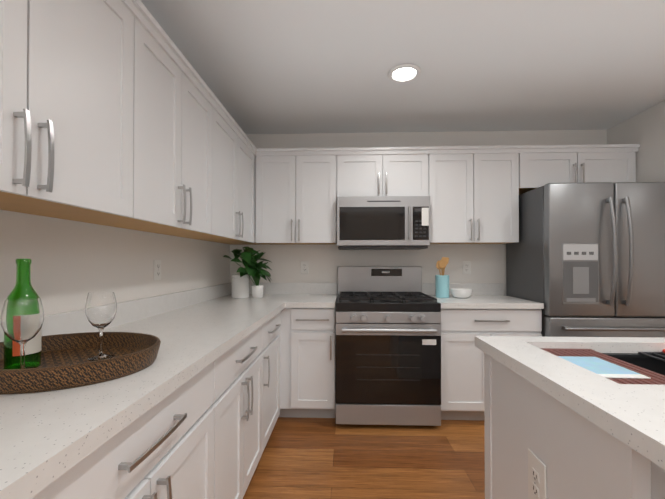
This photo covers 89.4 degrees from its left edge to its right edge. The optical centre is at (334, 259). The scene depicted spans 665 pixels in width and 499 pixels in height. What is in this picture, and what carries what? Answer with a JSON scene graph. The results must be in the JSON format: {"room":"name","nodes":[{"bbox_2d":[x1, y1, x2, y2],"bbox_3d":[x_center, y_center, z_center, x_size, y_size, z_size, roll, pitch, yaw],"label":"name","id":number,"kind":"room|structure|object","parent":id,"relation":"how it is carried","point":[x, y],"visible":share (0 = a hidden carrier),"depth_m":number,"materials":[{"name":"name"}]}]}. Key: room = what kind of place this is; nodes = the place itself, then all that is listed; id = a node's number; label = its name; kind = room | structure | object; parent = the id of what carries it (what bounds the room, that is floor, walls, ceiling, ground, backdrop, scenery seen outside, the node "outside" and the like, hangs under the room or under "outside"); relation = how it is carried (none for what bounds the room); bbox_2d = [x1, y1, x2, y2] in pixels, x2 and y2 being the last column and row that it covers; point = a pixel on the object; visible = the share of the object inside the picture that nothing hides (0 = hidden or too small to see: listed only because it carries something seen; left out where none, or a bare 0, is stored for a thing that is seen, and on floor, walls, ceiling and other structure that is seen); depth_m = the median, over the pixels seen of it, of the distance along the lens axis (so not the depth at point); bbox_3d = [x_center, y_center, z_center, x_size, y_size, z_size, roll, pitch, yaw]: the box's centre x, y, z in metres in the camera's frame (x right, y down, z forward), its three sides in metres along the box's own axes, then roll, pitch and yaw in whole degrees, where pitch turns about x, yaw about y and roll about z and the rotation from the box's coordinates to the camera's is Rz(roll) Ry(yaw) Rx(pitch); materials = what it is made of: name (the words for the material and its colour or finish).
{"room":"kitchen","nodes":[
{"label":"kitchen","id":0,"kind":"room"},
{"bbox_2d":[0,210,229,323],"bbox_3d":[-1.151,0.000,-0.059,0.100,2.420,6.480,0,0,2],"label":"wall","id":1,"kind":"structure","parent":0,"point":[74,264],"depth_m":1.47,"materials":[{"name":"beige paint"}]},
{"bbox_2d":[0,0,151,223],"bbox_3d":[-0.907,-0.543,0.825,0.320,0.765,0.935,0,0,2],"label":"upper cabinet","id":2,"kind":"object","parent":1,"relation":"attached to","point":[114,114],"depth_m":0.98,"materials":[{"name":"white wood"}]},
{"bbox_2d":[0,284,231,341],"bbox_3d":[-1.050,0.257,1.085,0.020,0.104,4.178,0,0,2],"label":"backsplash","id":3,"kind":"structure","parent":1,"relation":"attached to","point":[76,321],"depth_m":1.71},
{"bbox_2d":[98,24,207,235],"bbox_3d":[-0.881,-0.536,1.589,0.320,0.765,0.835,0,0,2],"label":"upper cabinet","id":4,"kind":"object","parent":1,"relation":"attached to","point":[177,101],"depth_m":1.54,"materials":[{"name":"white wood"}]},
{"bbox_2d":[154,260,160,279],"bbox_3d":[-1.027,0.062,1.952,0.009,0.117,0.072,0,0,2],"label":"electrical outlet","id":5,"kind":"object","parent":1,"relation":"attached to","point":[157,269],"visible":1,"depth_m":1.95,"materials":[{"name":"white plastic"}]},
{"bbox_2d":[177,92,263,243],"bbox_3d":[-0.820,-0.529,2.377,0.388,0.765,0.983,0,0,2],"label":"upper cabinet","id":6,"kind":"object","parent":1,"relation":"attached to","point":[235,165],"depth_m":2.32,"materials":[{"name":"white wood"}]},
{"bbox_2d":[243,415,484,498],"bbox_3d":[1.509,1.250,-0.111,5.420,0.080,6.580,0,0,2],"label":"floor","id":7,"kind":"structure","parent":0,"point":[315,458],"depth_m":2.04,"materials":[{"name":"brown wood"}]},
{"bbox_2d":[312,296,336,417],"bbox_3d":[-0.192,0.801,2.831,0.416,0.867,0.616,0,0,2],"label":"base cabinet","id":8,"kind":"object","parent":7,"relation":"on","point":[325,406],"depth_m":2.52,"materials":[{"name":"white wood"}]},
{"bbox_2d":[0,292,335,498],"bbox_3d":[-0.553,0.330,1.067,1.015,0.041,4.178,0,0,2],"label":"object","id":9,"kind":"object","parent":8,"relation":"on","point":[198,422],"depth_m":1.07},
{"bbox_2d":[0,332,160,393],"bbox_3d":[-0.768,0.279,0.956,0.504,0.058,0.422,0,0,2],"label":"tray","id":10,"kind":"object","parent":9,"relation":"on","point":[66,363],"visible":0.83,"depth_m":0.91,"materials":[{"name":"wicker"}]},
{"bbox_2d":[0,298,43,368],"bbox_3d":[-0.781,0.199,0.842,0.081,0.198,0.081,0,0,2],"label":"wine glass","id":11,"kind":"object","parent":10,"relation":"on","point":[21,320],"visible":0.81,"depth_m":0.82,"materials":[{"name":"clear glass"}]},
{"bbox_2d":[3,259,41,368],"bbox_3d":[-0.847,0.149,0.915,0.075,0.300,0.075,0,0,2],"label":"wine bottle","id":12,"kind":"object","parent":10,"relation":"on","point":[23,288],"visible":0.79,"depth_m":0.90,"materials":[{"name":"green glass"}]},
{"bbox_2d":[85,292,116,360],"bbox_3d":[-0.712,0.201,1.025,0.081,0.198,0.081,0,0,2],"label":"wine glass","id":13,"kind":"object","parent":10,"relation":"on","point":[100,310],"visible":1,"depth_m":1.00,"materials":[{"name":"clear glass"}]},
{"bbox_2d":[231,272,249,297],"bbox_3d":[-0.796,0.207,2.849,0.152,0.233,0.152,0,0,2],"label":"canister","id":14,"kind":"object","parent":9,"relation":"on","point":[240,287],"visible":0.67,"depth_m":2.79,"materials":[{"name":"white ceramic"}]},
{"bbox_2d":[223,246,270,297],"bbox_3d":[-0.690,0.106,2.756,0.299,0.434,0.468,0,0,2],"label":"potted plant","id":15,"kind":"object","parent":9,"relation":"on","point":[254,269],"visible":1,"depth_m":2.79,"materials":[{"name":"green plant"}]},
{"bbox_2d":[336,266,440,425],"bbox_3d":[0.397,0.649,2.727,0.758,1.170,0.734,0,0,2],"label":"range","id":16,"kind":"object","parent":7,"relation":"on","point":[388,345],"visible":1,"depth_m":2.42,"materials":[{"name":"grey metal"}]},
{"bbox_2d":[441,308,543,419],"bbox_3d":[1.162,0.800,2.784,0.752,0.867,0.616,0,0,2],"label":"base cabinet","id":17,"kind":"object","parent":7,"relation":"on","point":[462,363],"depth_m":2.49,"materials":[{"name":"white wood"}]},
{"bbox_2d":[432,296,543,307],"bbox_3d":[1.159,0.344,2.777,0.748,0.041,0.643,0,0,2],"label":"countertop","id":18,"kind":"structure","parent":17,"relation":"on","point":[473,301],"depth_m":2.50,"materials":[{"name":"white stone"}]},
{"bbox_2d":[435,275,448,297],"bbox_3d":[0.917,0.230,2.860,0.114,0.188,0.114,0,0,2],"label":"utensil crock","id":19,"kind":"object","parent":18,"relation":"on","point":[441,286],"visible":0.94,"depth_m":2.81,"materials":[{"name":"teal ceramic"}]},
{"bbox_2d":[436,257,448,274],"bbox_3d":[0.921,0.147,2.863,0.108,0.332,0.039,0,0,2],"label":"wooden utensils","id":20,"kind":"object","parent":19,"relation":"in","point":[442,263],"visible":0.71,"depth_m":2.86,"materials":[{"name":"brown wood"}]},
{"bbox_2d":[450,288,471,297],"bbox_3d":[1.064,0.287,2.824,0.174,0.073,0.174,0,0,2],"label":"bowl","id":21,"kind":"object","parent":18,"relation":"on","point":[461,293],"visible":1,"depth_m":2.76,"materials":[{"name":"white ceramic"}]},
{"bbox_2d":[484,348,664,498],"bbox_3d":[1.447,0.779,0.822,1.748,0.877,0.954,0,0,2],"label":"kitchen island","id":22,"kind":"object","parent":7,"relation":"on","point":[574,417],"depth_m":0.96,"materials":[{"name":"wood"}]},
{"bbox_2d":[528,449,546,498],"bbox_3d":[0.580,0.644,0.966,0.009,0.150,0.088,0,0,2],"label":"outlet","id":23,"kind":"object","parent":22,"relation":"attached to","point":[537,464],"depth_m":0.96,"materials":[{"name":"white plastic"}]},
{"bbox_2d":[475,336,664,471],"bbox_3d":[1.450,0.328,0.811,1.800,0.040,1.044,0,0,2],"label":"island countertop","id":24,"kind":"structure","parent":22,"relation":"on","point":[633,415],"depth_m":0.82,"materials":[{"name":"white stone"}]},
{"bbox_2d":[603,353,664,375],"bbox_3d":[1.110,0.457,1.032,0.808,0.214,0.449,0,0,2],"label":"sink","id":25,"kind":"object","parent":24,"relation":"in","point":[655,362],"depth_m":1.25,"materials":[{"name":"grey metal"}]},
{"bbox_2d":[506,182,664,336],"bbox_3d":[2.004,0.343,2.670,0.924,1.780,0.733,0,0,2],"label":"fridge","id":26,"kind":"object","parent":7,"relation":"on","point":[585,259],"visible":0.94,"depth_m":2.39,"materials":[{"name":"grey metal"}]},
{"bbox_2d":[140,0,664,133],"bbox_3d":[1.509,-1.250,-0.090,5.420,0.080,6.580,0,0,2],"label":"ceiling","id":27,"kind":"structure","parent":0,"point":[289,66],"depth_m":2.02,"materials":[{"name":"paint"}]},
{"bbox_2d":[388,64,420,82],"bbox_3d":[0.445,-1.184,2.147,0.210,0.009,0.210,0,0,2],"label":"recessed light","id":28,"kind":"object","parent":27,"relation":"in","point":[403,73],"visible":1,"depth_m":2.15,"materials":[{"name":"white plastic"}]},
{"bbox_2d":[230,130,606,295],"bbox_3d":[1.620,0.027,3.137,5.420,2.420,0.100,0,0,2],"label":"wall","id":29,"kind":"structure","parent":0,"point":[488,263],"depth_m":3.13,"materials":[{"name":"beige paint"}]},
{"bbox_2d":[260,148,339,243],"bbox_3d":[-0.335,-0.524,2.964,0.714,0.765,0.383,0,0,2],"label":"upper cabinet","id":30,"kind":"object","parent":29,"relation":"attached to","point":[302,185],"depth_m":2.84,"materials":[{"name":"white wood"}]},
{"bbox_2d":[301,261,307,273],"bbox_3d":[-0.281,0.077,3.147,0.072,0.117,0.009,0,0,2],"label":"electrical outlet","id":31,"kind":"object","parent":29,"relation":"attached to","point":[304,267],"visible":1,"depth_m":3.15,"materials":[{"name":"white plastic"}]},
{"bbox_2d":[250,284,503,295],"bbox_3d":[0.287,0.275,3.119,2.513,0.104,0.020,0,0,2],"label":"backsplash","id":32,"kind":"structure","parent":29,"relation":"attached to","point":[312,289],"depth_m":3.11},
{"bbox_2d":[340,148,431,196],"bbox_3d":[0.406,-0.716,2.971,0.767,0.382,0.321,0,0,2],"label":"upper cabinet","id":33,"kind":"object","parent":29,"relation":"attached to","point":[364,172],"depth_m":2.81,"materials":[{"name":"white wood"}]},
{"bbox_2d":[337,196,429,249],"bbox_3d":[0.402,-0.299,2.902,0.756,0.422,0.448,0,0,2],"label":"over-the-range microwave","id":34,"kind":"object","parent":33,"relation":"attached to","point":[385,223],"visible":1,"depth_m":2.73,"materials":[{"name":"grey metal"}]},
{"bbox_2d":[463,261,470,273],"bbox_3d":[1.218,0.077,3.096,0.072,0.117,0.009,0,0,2],"label":"electrical outlet","id":35,"kind":"object","parent":29,"relation":"attached to","point":[466,267],"visible":1,"depth_m":3.09,"materials":[{"name":"white plastic"}]},
{"bbox_2d":[430,148,523,243],"bbox_3d":[1.159,-0.524,2.943,0.740,0.765,0.321,0,0,2],"label":"upper cabinet","id":36,"kind":"object","parent":29,"relation":"attached to","point":[474,199],"depth_m":2.79,"materials":[{"name":"white wood"}]},
{"bbox_2d":[520,144,639,192],"bbox_3d":[2.004,-0.748,2.916,0.950,0.318,0.321,0,0,2],"label":"upper cabinet","id":37,"kind":"object","parent":29,"relation":"attached to","point":[613,163],"depth_m":2.76,"materials":[{"name":"white wood"}]},
{"bbox_2d":[607,100,664,181],"bbox_3d":[2.537,0.024,2.746,0.120,2.420,0.620,0,0,2],"label":"wall","id":38,"kind":"structure","parent":0,"point":[645,129],"depth_m":2.66,"materials":[{"name":"beige paint"}]}
]}

